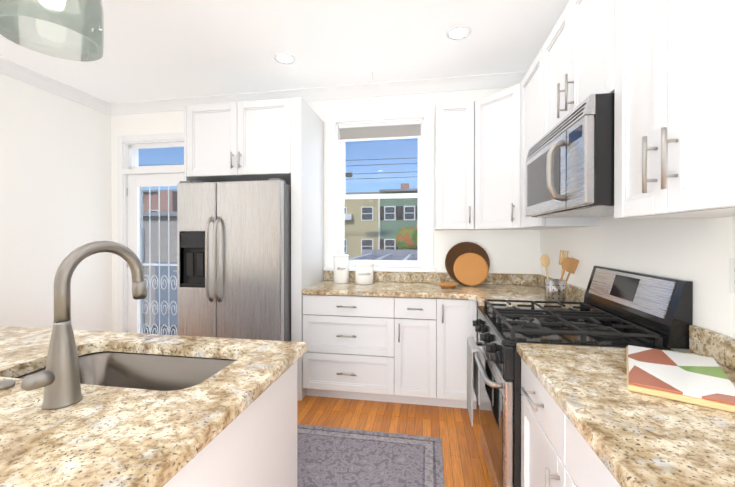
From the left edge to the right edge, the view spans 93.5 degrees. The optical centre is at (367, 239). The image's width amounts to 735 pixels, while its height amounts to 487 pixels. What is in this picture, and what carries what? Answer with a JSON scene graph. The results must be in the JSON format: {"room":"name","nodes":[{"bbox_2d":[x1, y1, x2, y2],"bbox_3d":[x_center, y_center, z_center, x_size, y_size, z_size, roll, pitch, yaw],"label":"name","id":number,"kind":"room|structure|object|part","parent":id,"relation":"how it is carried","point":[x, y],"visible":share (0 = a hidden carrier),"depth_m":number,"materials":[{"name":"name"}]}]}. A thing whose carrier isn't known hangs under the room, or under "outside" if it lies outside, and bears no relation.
{"room":"kitchen","nodes":[
{"label":"kitchen","id":0,"kind":"room"},
{"bbox_2d":[0,73,111,331],"bbox_3d":[-3.542,-0.067,0.679,0.200,2.810,6.960,0,0,10],"label":"wall","id":1,"kind":"structure","parent":0,"point":[55,182],"depth_m":3.26,"materials":[{"name":"white paint"}]},
{"bbox_2d":[0,57,115,115],"bbox_3d":[-3.401,-1.422,0.648,0.085,0.100,6.560,0,0,10],"label":"crown molding","id":2,"kind":"structure","parent":1,"relation":"attached to","point":[7,67],"depth_m":3.23,"materials":[{"name":"white wood"}]},
{"bbox_2d":[0,0,569,102],"bbox_3d":[-1.227,-1.520,0.267,4.900,0.100,6.960,0,0,10],"label":"ceiling","id":3,"kind":"structure","parent":0,"point":[161,49],"depth_m":2.63,"materials":[{"name":"white paint"}]},
{"bbox_2d":[0,0,103,61],"bbox_3d":[-0.857,-1.005,0.935,0.228,0.934,0.228,0,0,10],"label":"pendant light","id":4,"kind":"object","parent":3,"relation":"hanging from","point":[86,21],"visible":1,"depth_m":0.93,"materials":[{"name":"clear glass"}]},
{"bbox_2d":[273,52,295,63],"bbox_3d":[-0.677,-1.478,2.831,0.180,0.008,0.180,0,0,10],"label":"recessed light","id":5,"kind":"object","parent":3,"relation":"in","point":[284,58],"visible":1,"depth_m":2.83,"materials":[{"name":"white plastic"}]},
{"bbox_2d":[446,25,471,39],"bbox_3d":[0.652,-1.476,2.477,0.180,0.008,0.180,0,0,10],"label":"recessed light","id":6,"kind":"object","parent":3,"relation":"in","point":[459,32],"visible":1,"depth_m":2.47,"materials":[{"name":"white plastic"}]},
{"bbox_2d":[111,88,539,331],"bbox_3d":[-0.645,-0.081,3.603,4.500,2.810,0.200,0,0,10],"label":"wall","id":7,"kind":"structure","parent":0,"point":[513,251],"depth_m":3.31,"materials":[{"name":"white paint"}]},
{"bbox_2d":[117,132,183,334],"bbox_3d":[-2.303,0.086,3.872,0.970,2.475,0.203,0,0,10],"label":"door","id":8,"kind":"structure","parent":7,"relation":"attached to","point":[128,236],"depth_m":3.86,"materials":[{"name":"white wood"}]},
{"bbox_2d":[139,186,176,334],"bbox_3d":[-2.272,0.302,4.052,0.910,2.040,0.030,0,0,10],"label":"security grille","id":9,"kind":"object","parent":8,"relation":"attached to","point":[149,264],"depth_m":4.10,"materials":[{"name":"silver metal"}]},
{"bbox_2d":[112,71,526,114],"bbox_3d":[-0.669,-1.435,3.457,4.320,0.100,0.085,0,0,10],"label":"crown molding","id":10,"kind":"structure","parent":7,"relation":"attached to","point":[353,91],"depth_m":3.37,"materials":[{"name":"white wood"}]},
{"bbox_2d":[323,107,435,271],"bbox_3d":[0.120,-0.467,3.417,1.090,1.555,0.220,0,0,10],"label":"window","id":11,"kind":"structure","parent":7,"relation":"in","point":[419,124],"depth_m":3.40,"materials":[{"name":"white wood"}]},
{"bbox_2d":[324,271,537,282],"bbox_3d":[0.547,0.363,3.282,1.989,0.098,0.021,0,0,10],"label":"backsplash","id":12,"kind":"structure","parent":7,"relation":"attached to","point":[378,277],"depth_m":3.27,"materials":[{"name":"beige stone"}]},
{"bbox_2d":[435,101,466,229],"bbox_3d":[0.791,-0.623,3.064,0.375,1.080,0.358,0,0,10],"label":"upper cabinet","id":13,"kind":"object","parent":7,"relation":"attached to","point":[451,117],"depth_m":2.95,"materials":[{"name":"white wood"}]},
{"bbox_2d":[297,395,491,486],"bbox_3d":[-1.227,1.390,0.281,4.900,0.100,6.960,0,0,10],"label":"floor","id":14,"kind":"structure","parent":0,"point":[458,434],"depth_m":2.49,"materials":[{"name":"brown wood"}]},
{"bbox_2d":[168,362,296,486],"bbox_3d":[-1.570,0.904,0.144,2.110,0.874,2.918,0,0,10],"label":"kitchen island","id":15,"kind":"object","parent":14,"relation":"on","point":[259,449],"depth_m":1.07,"materials":[{"name":"white wood"}]},
{"bbox_2d":[0,326,306,486],"bbox_3d":[-1.571,0.439,0.138,2.170,0.056,2.970,0,0,10],"label":"island countertop","id":16,"kind":"structure","parent":15,"relation":"on","point":[119,434],"depth_m":0.84,"materials":[{"name":"beige stone"}]},
{"bbox_3d":[-1.042,0.414,0.985,0.056,0.015,0.056,0,0,10],"label":"sink button","id":17,"kind":"part","parent":16,"relation":"part of","materials":[{"name":"silver metal"}]},
{"bbox_2d":[20,241,146,409],"bbox_3d":[-0.765,0.213,0.956,0.104,0.417,0.299,0,0,10],"label":"faucet","id":18,"kind":"object","parent":16,"relation":"on","point":[58,379],"visible":1,"depth_m":0.88,"materials":[{"name":"silver metal"}]},
{"bbox_2d":[20,346,231,389],"bbox_3d":[-0.813,0.563,1.192,0.724,0.227,0.389,0,0,10],"label":"sink","id":19,"kind":"object","parent":16,"relation":"in","point":[134,367],"depth_m":1.38,"materials":[{"name":"grey metal"}]},
{"bbox_2d":[177,178,290,341],"bbox_3d":[-1.060,0.424,3.111,0.908,1.805,0.857,0,0,10],"label":"fridge","id":20,"kind":"object","parent":14,"relation":"on","point":[233,259],"visible":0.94,"depth_m":2.76,"materials":[{"name":"grey metal"}]},
{"bbox_2d":[184,97,323,400],"bbox_3d":[-1.020,0.081,3.222,1.075,2.490,0.675,0,0,10],"label":"cabinet","id":21,"kind":"object","parent":14,"relation":"on","point":[260,140],"visible":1,"depth_m":2.93,"materials":[{"name":"white wood"}]},
{"bbox_2d":[303,307,401,402],"bbox_3d":[-0.082,0.890,3.092,0.816,0.874,0.617,0,0,10],"label":"base cabinet","id":22,"kind":"object","parent":14,"relation":"on","point":[352,352],"depth_m":2.80,"materials":[{"name":"white wood"}]},
{"bbox_2d":[302,279,579,310],"bbox_3d":[0.466,0.434,2.753,2.012,0.040,1.091,0,0,10],"label":"countertop","id":23,"kind":"structure","parent":22,"relation":"on","point":[376,296],"depth_m":2.75,"materials":[{"name":"beige stone"}]},
{"bbox_2d":[333,254,348,282],"bbox_3d":[-0.250,0.278,3.279,0.148,0.265,0.154,0,0,10],"label":"flour canister","id":24,"kind":"object","parent":23,"relation":"on","point":[341,268],"visible":1,"depth_m":3.22,"materials":[{"name":"white ceramic"}]},
{"bbox_2d":[355,263,373,284],"bbox_3d":[-0.030,0.319,3.200,0.172,0.185,0.179,0,0,10],"label":"canister","id":25,"kind":"object","parent":23,"relation":"on","point":[363,273],"visible":1,"depth_m":3.13,"materials":[{"name":"white ceramic"}]},
{"bbox_2d":[438,282,457,288],"bbox_3d":[0.685,0.396,2.936,0.172,0.034,0.172,0,0,10],"label":"dish","id":26,"kind":"object","parent":23,"relation":"on","point":[449,285],"visible":1,"depth_m":2.91,"materials":[{"name":"brown wood"}]},
{"bbox_2d":[445,242,489,283],"bbox_3d":[0.902,0.218,3.134,0.390,0.386,0.115,0,0,10],"label":"woven tray","id":27,"kind":"object","parent":23,"relation":"on","point":[455,252],"visible":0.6,"depth_m":3.16,"materials":[{"name":"brown wicker"}]},
{"bbox_2d":[453,253,488,285],"bbox_3d":[0.916,0.266,3.067,0.300,0.288,0.111,0,0,10],"label":"plate","id":28,"kind":"object","parent":23,"relation":"on","point":[470,269],"visible":0.98,"depth_m":3.07,"materials":[{"name":"brown wood"}]},
{"bbox_2d":[540,250,578,301],"bbox_3d":[1.281,0.244,2.293,0.259,0.343,0.122,0,0,10],"label":"utensil holder","id":29,"kind":"object","parent":23,"relation":"on","point":[555,289],"visible":1,"depth_m":2.28,"materials":[{"name":"silver metal"}]},
{"bbox_2d":[297,424,444,486],"bbox_3d":[-0.608,1.328,2.035,2.075,0.006,0.910,0,0,10],"label":"rug","id":30,"kind":"object","parent":14,"relation":"on","point":[333,457],"visible":0.39,"depth_m":2.08,"materials":[{"name":"fabric"}]},
{"bbox_2d":[402,311,445,406],"bbox_3d":[0.453,0.890,2.998,0.384,0.874,0.617,0,0,10],"label":"base cabinet","id":31,"kind":"object","parent":14,"relation":"on","point":[423,332],"depth_m":2.70,"materials":[{"name":"white wood"}]},
{"bbox_2d":[446,311,465,407],"bbox_3d":[0.710,0.890,2.953,0.365,0.874,0.617,0,0,10],"label":"base cabinet","id":32,"kind":"object","parent":14,"relation":"on","point":[455,320],"depth_m":2.66,"materials":[{"name":"white wood"}]},
{"bbox_2d":[466,311,594,408],"bbox_3d":[1.070,0.893,2.346,0.682,0.874,0.494,0,0,10],"label":"base cabinet","id":33,"kind":"object","parent":14,"relation":"on","point":[470,315],"depth_m":2.63,"materials":[{"name":"white wood"}]},
{"bbox_2d":[521,359,549,486],"bbox_3d":[0.886,0.899,1.105,0.617,0.874,0.517,0,0,10],"label":"base cabinet","id":34,"kind":"object","parent":14,"relation":"on","point":[535,404],"depth_m":1.25,"materials":[{"name":"white wood"}]},
{"bbox_2d":[516,343,734,486],"bbox_3d":[0.514,0.452,-0.964,0.637,0.040,4.711,0,0,10],"label":"countertop","id":35,"kind":"structure","parent":34,"relation":"on","point":[639,439],"depth_m":0.80,"materials":[{"name":"beige stone"}]},
{"bbox_2d":[626,345,734,412],"bbox_3d":[0.946,0.410,1.063,0.240,0.022,0.430,0,0,37],"label":"book","id":36,"kind":"object","parent":35,"relation":"on","point":[704,381],"visible":1,"depth_m":0.99,"materials":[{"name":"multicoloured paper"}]},
{"bbox_2d":[467,266,692,486],"bbox_3d":[0.925,0.746,1.740,0.750,1.175,0.744,0,0,10],"label":"stove","id":37,"kind":"object","parent":14,"relation":"on","point":[618,308],"visible":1,"depth_m":1.54,"materials":[{"name":"black metal"}]},
{"bbox_2d":[550,403,613,486],"bbox_3d":[0.798,0.901,0.606,0.617,0.874,0.723,0,0,10],"label":"base cabinet","id":38,"kind":"object","parent":14,"relation":"on","point":[572,464],"depth_m":0.93,"materials":[{"name":"white wood"}]},
{"bbox_2d":[395,224,417,249],"bbox_3d":[2.703,2.328,18.806,3.672,6.850,2.738,0,0,10],"label":"tree","id":39,"kind":"object","parent":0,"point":[407,238],"depth_m":17.91,"materials":[{"name":"green plant"}]},
{"bbox_2d":[540,216,734,350],"bbox_3d":[1.088,-0.063,-0.131,0.200,2.810,6.960,0,0,10],"label":"wall","id":40,"kind":"structure","parent":0,"point":[699,252],"depth_m":1.46,"materials":[{"name":"white paint"}]},
{"bbox_2d":[467,85,558,229],"bbox_3d":[1.164,-0.622,2.842,0.668,1.080,0.667,0,0,10],"label":"upper cabinet","id":41,"kind":"object","parent":40,"relation":"attached to","point":[491,118],"depth_m":2.78,"materials":[{"name":"white wood"}]},
{"bbox_2d":[515,47,599,229],"bbox_3d":[1.227,-0.619,2.296,0.357,1.080,0.615,0,0,10],"label":"upper cabinet","id":42,"kind":"object","parent":40,"relation":"attached to","point":[528,93],"depth_m":2.38,"materials":[{"name":"white wood"}]},
{"bbox_2d":[543,0,610,135],"bbox_3d":[1.134,-0.854,1.648,0.317,0.605,0.810,0,0,10],"label":"upper cabinet","id":43,"kind":"object","parent":40,"relation":"attached to","point":[577,51],"depth_m":1.61,"materials":[{"name":"white wood"}]},
{"bbox_2d":[525,93,614,217],"bbox_3d":[1.054,-0.335,1.665,0.481,0.420,0.806,0,0,10],"label":"microwave","id":44,"kind":"object","parent":43,"relation":"attached to","point":[569,160],"visible":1,"depth_m":1.40,"materials":[{"name":"silver metal"}]},
{"bbox_2d":[599,0,642,223],"bbox_3d":[1.039,-0.614,1.107,0.317,1.080,0.410,0,0,10],"label":"upper cabinet","id":45,"kind":"object","parent":40,"relation":"attached to","point":[626,15],"depth_m":1.20,"materials":[{"name":"white wood"}]},
{"bbox_2d":[538,275,734,370],"bbox_3d":[0.976,0.379,-0.109,0.022,0.098,6.554,0,0,10],"label":"backsplash","id":46,"kind":"structure","parent":40,"relation":"attached to","point":[702,341],"depth_m":1.22,"materials":[{"name":"beige stone"}]},
{"bbox_2d":[643,0,734,218],"bbox_3d":[0.975,-0.612,0.743,0.317,1.080,0.571,0,0,10],"label":"upper cabinet","id":47,"kind":"object","parent":40,"relation":"attached to","point":[663,71],"depth_m":0.92,"materials":[{"name":"white wood"}]},
{"bbox_2d":[729,258,734,292],"bbox_3d":[1.200,0.121,1.119,0.008,0.114,0.070,0,0,10],"label":"electrical outlet","id":48,"kind":"object","parent":40,"relation":"attached to","point":[731,275],"visible":1,"depth_m":1.14,"materials":[{"name":"white plastic"}]},
{"label":"outside","id":49,"kind":"structure","parent":0,"visible":0},
{"bbox_2d":[143,183,417,334],"bbox_3d":[-4.413,0.536,33.020,100.000,10.700,56.430,0,0,10],"label":"buildings","id":50,"kind":"structure","parent":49,"point":[373,235],"depth_m":14.79,"materials":[{"name":"brick"}]},
{"bbox_2d":[172,158,417,179],"bbox_3d":[-4.430,-6.121,21.282,44.001,4.310,8.540,0,0,10],"label":"wires","id":51,"kind":"object","parent":50,"relation":"attached to","point":[347,174],"depth_m":22.69,"materials":[{"name":"grey"}]}
]}

